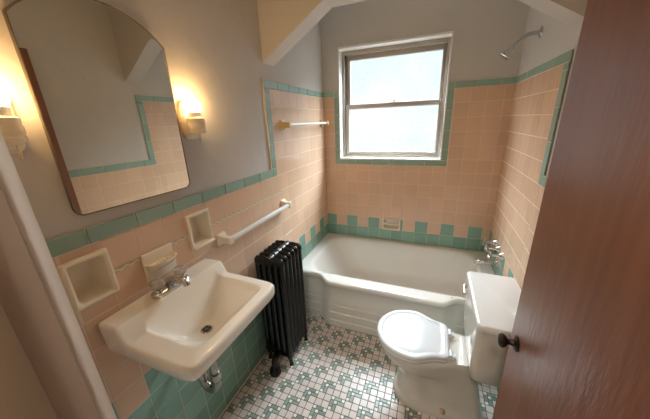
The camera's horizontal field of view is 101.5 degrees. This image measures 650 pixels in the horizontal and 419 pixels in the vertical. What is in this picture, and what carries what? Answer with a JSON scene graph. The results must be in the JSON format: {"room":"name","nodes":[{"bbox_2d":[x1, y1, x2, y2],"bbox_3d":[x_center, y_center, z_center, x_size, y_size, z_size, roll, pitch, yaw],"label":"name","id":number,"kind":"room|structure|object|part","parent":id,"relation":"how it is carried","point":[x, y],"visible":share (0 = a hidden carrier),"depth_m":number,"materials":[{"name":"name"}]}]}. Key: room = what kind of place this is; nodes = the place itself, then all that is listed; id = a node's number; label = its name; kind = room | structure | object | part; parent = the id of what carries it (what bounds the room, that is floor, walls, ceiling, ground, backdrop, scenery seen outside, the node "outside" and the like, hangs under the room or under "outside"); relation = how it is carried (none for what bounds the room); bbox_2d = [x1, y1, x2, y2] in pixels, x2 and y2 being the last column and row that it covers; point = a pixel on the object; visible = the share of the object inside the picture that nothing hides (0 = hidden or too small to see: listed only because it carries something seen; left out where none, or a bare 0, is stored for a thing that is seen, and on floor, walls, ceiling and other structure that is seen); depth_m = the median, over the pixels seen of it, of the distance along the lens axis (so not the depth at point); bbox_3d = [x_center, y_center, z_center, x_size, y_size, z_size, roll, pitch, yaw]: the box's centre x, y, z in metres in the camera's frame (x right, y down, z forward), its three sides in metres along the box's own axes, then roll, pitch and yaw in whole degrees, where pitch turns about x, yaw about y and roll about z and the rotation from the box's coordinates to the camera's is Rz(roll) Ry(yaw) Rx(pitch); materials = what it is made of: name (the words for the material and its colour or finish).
{"room":"bathroom","nodes":[
{"label":"bathroom","id":0,"kind":"room"},
{"bbox_2d":[0,0,327,418],"bbox_3d":[-0.488,-0.176,1.538,0.109,2.440,2.420,5,20,21],"label":"wall","id":1,"kind":"structure","parent":0,"point":[242,168],"depth_m":1.25,"materials":[{"name":"tile"}]},
{"bbox_2d":[0,87,28,160],"bbox_3d":[-0.753,-0.198,0.614,0.080,0.174,0.088,5,20,21],"label":"wall sconce","id":2,"kind":"object","parent":1,"relation":"attached to","point":[13,132],"visible":0.96,"depth_m":0.61,"materials":[{"name":"beige ceramic"}]},
{"bbox_3d":[-0.751,-0.257,0.593,0.060,0.050,0.060,5,20,21],"label":"bulb","id":3,"kind":"part","parent":2,"relation":"part of","materials":[{"name":"white glass"}]},
{"bbox_3d":[-0.750,-0.221,0.605,0.050,0.026,0.050,5,20,21],"label":"bulb","id":4,"kind":"part","parent":2,"relation":"part of","materials":[{"name":"white glass"}]},
{"bbox_2d":[0,116,28,144],"bbox_3d":[-0.749,-0.183,0.618,0.072,0.064,0.072,5,20,21],"label":"socket","id":5,"kind":"object","parent":2,"relation":"attached to","point":[13,132],"depth_m":0.61,"materials":[{"name":"beige ceramic"}]},
{"bbox_3d":[-0.779,-0.206,0.623,0.024,0.156,0.088,5,20,21],"label":"plate","id":6,"kind":"part","parent":2,"relation":"part of","materials":[{"name":"beige ceramic"}]},
{"bbox_3d":[-0.745,-0.139,0.647,0.010,0.041,0.010,5,20,21],"label":"pull chain","id":7,"kind":"part","parent":2,"relation":"part of","materials":[{"name":"gold metal"}]},
{"bbox_2d":[56,248,119,313],"bbox_3d":[-0.761,0.218,0.846,0.071,0.164,0.130,5,20,21],"label":"wall niche","id":8,"kind":"object","parent":1,"relation":"attached to","point":[88,279],"visible":0.99,"depth_m":0.86,"materials":[{"name":"beige ceramic"}]},
{"bbox_2d":[2,0,189,215],"bbox_3d":[-0.669,-0.325,0.870,0.028,0.610,0.409,5,20,21],"label":"wall mirror","id":9,"kind":"object","parent":1,"relation":"attached to","point":[99,82],"visible":1,"depth_m":0.81,"materials":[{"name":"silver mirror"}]},
{"bbox_2d":[140,242,176,282],"bbox_3d":[-0.628,0.210,1.038,0.062,0.118,0.128,5,20,21],"label":"soap dish","id":10,"kind":"object","parent":1,"relation":"attached to","point":[158,262],"visible":0.91,"depth_m":1.03,"materials":[{"name":"beige ceramic"}]},
{"bbox_2d":[144,251,176,271],"bbox_3d":[-0.625,0.206,1.036,0.056,0.033,0.126,5,20,21],"label":"tray","id":11,"kind":"object","parent":10,"relation":"on","point":[160,261],"depth_m":1.02,"materials":[{"name":"beige ceramic"}]},
{"bbox_3d":[-0.429,-0.429,1.486,0.005,0.587,2.314,5,20,21],"label":"tile trim","id":12,"kind":"part","parent":1,"relation":"part of","materials":[{"name":"tile"}]},
{"bbox_2d":[98,258,274,392],"bbox_3d":[-0.466,0.539,1.067,0.396,0.603,0.464,5,20,21],"label":"sink","id":13,"kind":"object","parent":1,"relation":"attached to","point":[179,329],"visible":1,"depth_m":0.98,"materials":[{"name":"white ceramic"}]},
{"bbox_2d":[148,265,189,299],"bbox_3d":[-0.567,0.277,1.014,0.125,0.065,0.154,5,20,21],"label":"faucet","id":14,"kind":"object","parent":13,"relation":"on","point":[177,283],"depth_m":1.00,"materials":[{"name":"silver metal"}]},
{"bbox_3d":[-0.407,0.152,1.679,0.003,1.722,2.314,5,20,21],"label":"tile panel","id":15,"kind":"part","parent":1,"relation":"part of","materials":[{"name":"tile"}]},
{"bbox_2d":[176,99,206,142],"bbox_3d":[-0.543,-0.369,1.113,0.080,0.174,0.088,5,20,21],"label":"wall sconce","id":16,"kind":"object","parent":1,"relation":"attached to","point":[192,124],"visible":1,"depth_m":1.09,"materials":[{"name":"beige ceramic"}]},
{"bbox_3d":[-0.542,-0.427,1.092,0.060,0.050,0.060,5,20,21],"label":"bulb","id":17,"kind":"part","parent":16,"relation":"part of","materials":[{"name":"white glass"}]},
{"bbox_3d":[-0.541,-0.391,1.104,0.050,0.026,0.050,5,20,21],"label":"bulb","id":18,"kind":"part","parent":16,"relation":"part of","materials":[{"name":"white glass"}]},
{"bbox_2d":[186,117,206,133],"bbox_3d":[-0.539,-0.353,1.117,0.072,0.064,0.072,5,20,21],"label":"socket","id":19,"kind":"object","parent":16,"relation":"attached to","point":[194,125],"depth_m":1.09,"materials":[{"name":"beige ceramic"}]},
{"bbox_2d":[184,208,215,250],"bbox_3d":[-0.593,0.088,1.228,0.086,0.166,0.132,5,20,21],"label":"wall niche","id":20,"kind":"object","parent":1,"relation":"attached to","point":[198,224],"visible":0.95,"depth_m":1.26,"materials":[{"name":"beige ceramic"}]},
{"bbox_2d":[218,350,267,418],"bbox_3d":[-0.514,1.085,1.603,0.010,0.008,1.496,5,20,21],"label":"baseboard","id":21,"kind":"structure","parent":1,"relation":"attached to","point":[229,403],"depth_m":1.61,"materials":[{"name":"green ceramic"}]},
{"bbox_2d":[216,199,291,246],"bbox_3d":[-0.384,0.058,1.619,0.070,0.068,0.680,5,20,21],"label":"towel bar","id":22,"kind":"object","parent":1,"relation":"attached to","point":[222,238],"visible":1,"depth_m":1.46,"materials":[{"name":"beige ceramic"}]},
{"bbox_3d":[-0.498,0.153,1.347,0.070,0.068,0.060,5,20,21],"label":"post","id":23,"kind":"part","parent":22,"relation":"part of","materials":[{"name":"beige ceramic"}]},
{"bbox_3d":[-0.270,-0.036,1.891,0.070,0.068,0.060,5,20,21],"label":"post","id":24,"kind":"part","parent":22,"relation":"part of","materials":[{"name":"beige ceramic"}]},
{"bbox_2d":[279,119,328,130],"bbox_3d":[-0.132,-0.676,2.098,0.070,0.068,0.760,5,20,21],"label":"towel bar","id":25,"kind":"object","parent":1,"relation":"attached to","point":[283,125],"visible":1,"depth_m":1.87,"materials":[{"name":"white ceramic"}]},
{"bbox_3d":[-0.261,-0.569,1.790,0.070,0.068,0.060,5,20,21],"label":"post","id":26,"kind":"part","parent":25,"relation":"part of","materials":[{"name":"brown ceramic"}]},
{"bbox_3d":[-0.003,-0.783,2.405,0.070,0.068,0.060,5,20,21],"label":"post","id":27,"kind":"part","parent":25,"relation":"part of","materials":[{"name":"brown ceramic"}]},
{"bbox_2d":[220,312,498,418],"bbox_3d":[0.321,1.060,1.720,1.685,0.081,2.580,5,20,21],"label":"floor","id":28,"kind":"structure","parent":0,"point":[338,372],"depth_m":1.61,"materials":[{"name":"multicoloured tile"}]},
{"bbox_2d":[254,240,307,377],"bbox_3d":[-0.292,0.628,1.716,0.198,0.787,0.366,5,20,21],"label":"radiator","id":29,"kind":"object","parent":28,"relation":"on","point":[280,264],"visible":0.99,"depth_m":1.67,"materials":[{"name":"black metal"}]},
{"bbox_3d":[-0.227,0.983,1.749,0.041,0.086,0.034,5,20,21],"label":"leg","id":30,"kind":"part","parent":29,"relation":"part of","materials":[{"name":"black metal"}]},
{"bbox_2d":[302,233,494,336],"bbox_3d":[0.568,0.625,2.257,1.469,0.390,0.852,5,20,21],"label":"bathtub","id":31,"kind":"object","parent":28,"relation":"on","point":[351,282],"visible":0.71,"depth_m":2.28,"materials":[{"name":"ceramic"}]},
{"bbox_2d":[377,271,520,418],"bbox_3d":[0.636,0.733,1.405,0.717,0.715,0.448,5,20,21],"label":"toilet","id":32,"kind":"object","parent":28,"relation":"on","point":[440,370],"visible":0.93,"depth_m":1.33,"materials":[{"name":"white ceramic"}]},
{"bbox_3d":[0.473,0.693,1.460,0.368,0.016,0.362,5,20,21],"label":"seat","id":33,"kind":"part","parent":32,"relation":"part of","materials":[{"name":"white plastic"}]},
{"bbox_3d":[0.473,0.673,1.453,0.370,0.020,0.364,5,20,21],"label":"lid","id":34,"kind":"part","parent":32,"relation":"part of","materials":[{"name":"white plastic"}]},
{"bbox_3d":[0.744,0.418,1.409,0.020,0.027,0.079,6,20,24],"label":"flush lever","id":35,"kind":"part","parent":32,"relation":"part of","materials":[{"name":"silver metal"}]},
{"bbox_3d":[0.811,0.587,1.281,0.226,0.306,0.424,5,20,21],"label":"tank","id":36,"kind":"part","parent":32,"relation":"part of","materials":[{"name":"white ceramic"}]},
{"bbox_3d":[0.803,0.426,1.228,0.229,0.033,0.448,5,20,21],"label":"tank lid","id":37,"kind":"part","parent":32,"relation":"part of","materials":[{"name":"white ceramic"}]},
{"bbox_2d":[257,0,587,65],"bbox_3d":[0.334,-1.096,1.258,1.485,0.580,0.120,5,20,21],"label":"wall header","id":38,"kind":"structure","parent":0,"point":[282,23],"depth_m":1.43,"materials":[{"name":"paint"}]},
{"bbox_2d":[320,0,529,252],"bbox_3d":[0.718,-0.503,2.382,1.685,2.440,0.169,5,20,21],"label":"wall","id":39,"kind":"structure","parent":0,"point":[449,202],"depth_m":2.17,"materials":[{"name":"tile"}]},
{"bbox_2d":[382,218,400,230],"bbox_3d":[0.637,0.138,2.553,0.170,0.119,0.072,5,20,21],"label":"soap holder","id":40,"kind":"object","parent":39,"relation":"attached to","point":[387,223],"visible":1,"depth_m":2.55,"materials":[{"name":"beige ceramic"}]},
{"bbox_2d":[338,31,453,160],"bbox_3d":[0.566,-0.911,2.300,0.889,0.937,0.167,5,20,21],"label":"window","id":41,"kind":"structure","parent":39,"relation":"in","point":[443,41],"depth_m":2.27,"materials":[{"name":"white paint"}]},
{"bbox_3d":[0.587,-0.721,2.387,0.823,0.451,0.026,5,20,21],"label":"sash","id":42,"kind":"part","parent":41,"relation":"part of","materials":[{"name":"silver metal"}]},
{"bbox_3d":[0.583,-1.116,2.286,0.823,0.444,0.026,5,20,21],"label":"sash","id":43,"kind":"part","parent":41,"relation":"part of","materials":[{"name":"white wood"}]},
{"bbox_3d":[0.694,-0.325,2.362,1.485,1.329,0.002,5,20,21],"label":"panel","id":44,"kind":"part","parent":39,"relation":"part of","materials":[{"name":"tile"}]},
{"bbox_3d":[0.679,-0.693,2.239,1.485,0.643,0.005,5,20,21],"label":"trim","id":45,"kind":"part","parent":39,"relation":"part of","materials":[{"name":"green tile"}]},
{"bbox_2d":[488,6,582,289],"bbox_3d":[0.976,-0.045,0.969,0.109,2.440,2.420,5,20,21],"label":"wall","id":46,"kind":"structure","parent":0,"point":[546,62],"depth_m":1.50,"materials":[{"name":"tile"}]},
{"bbox_2d":[473,238,503,267],"bbox_3d":[1.193,0.337,1.968,0.153,0.182,0.282,5,20,21],"label":"tub faucet","id":47,"kind":"object","parent":46,"relation":"attached to","point":[496,248],"visible":1,"depth_m":1.95,"materials":[{"name":"silver metal"}]},
{"bbox_3d":[1.196,0.392,1.986,0.153,0.066,0.064,5,20,21],"label":"spout","id":48,"kind":"part","parent":47,"relation":"part of","materials":[{"name":"silver metal"}]},
{"bbox_3d":[1.143,0.314,1.855,0.024,0.062,0.062,5,20,21],"label":"cross handle","id":49,"kind":"part","parent":47,"relation":"part of","materials":[{"name":"silver metal"}]},
{"bbox_2d":[499,26,542,59],"bbox_3d":[1.130,-0.961,1.543,0.191,0.155,0.066,5,20,21],"label":"shower head","id":50,"kind":"object","parent":46,"relation":"attached to","point":[505,54],"visible":1,"depth_m":1.54},
{"bbox_3d":[1.154,-0.976,1.527,0.137,0.078,0.021,5,20,21],"label":"shower arm","id":51,"kind":"part","parent":50,"relation":"part of","materials":[{"name":"silver metal"}]},
{"bbox_3d":[0.962,0.275,1.147,0.002,1.722,2.314,5,20,21],"label":"panel","id":52,"kind":"part","parent":46,"relation":"part of","materials":[{"name":"tile"}]},
{"bbox_3d":[0.938,-0.307,0.954,0.005,0.587,2.314,5,20,21],"label":"trim","id":53,"kind":"part","parent":46,"relation":"part of","materials":[{"name":"green tile"}]},
{"bbox_3d":[-0.182,0.243,0.238,1.685,2.440,0.106,5,20,21],"label":"wall","id":54,"kind":"structure","parent":0,"visible":0},
{"bbox_2d":[0,303,58,418],"bbox_3d":[-0.322,0.459,0.362,0.012,1.962,0.050,5,20,21],"label":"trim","id":55,"kind":"structure","parent":54,"relation":"attached to","point":[22,394],"depth_m":0.28,"materials":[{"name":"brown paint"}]},
{"bbox_2d":[0,187,100,418],"bbox_3d":[-0.334,0.446,0.372,0.020,1.982,0.106,5,20,21],"label":"door frame","id":56,"kind":"structure","parent":54,"relation":"attached to","point":[24,299],"depth_m":0.30,"materials":[{"name":"beige paint"}]},
{"bbox_2d":[0,130,116,418],"bbox_3d":[0.039,0.425,0.279,0.906,2.052,0.018,5,20,21],"label":"trim","id":57,"kind":"structure","parent":54,"relation":"attached to","point":[11,185],"depth_m":0.31,"materials":[{"name":"white paint"}]},
{"bbox_2d":[492,0,649,418],"bbox_3d":[0.499,0.377,0.505,0.139,1.943,0.770,5,20,21],"label":"door","id":58,"kind":"structure","parent":54,"relation":"in","point":[579,342],"depth_m":0.51,"materials":[{"name":"brown wood"}]},
{"bbox_3d":[0.580,0.420,0.846,0.052,0.050,0.050,5,20,21],"label":"knob","id":59,"kind":"part","parent":58,"relation":"part of","materials":[{"name":"brown metal"}]}
]}

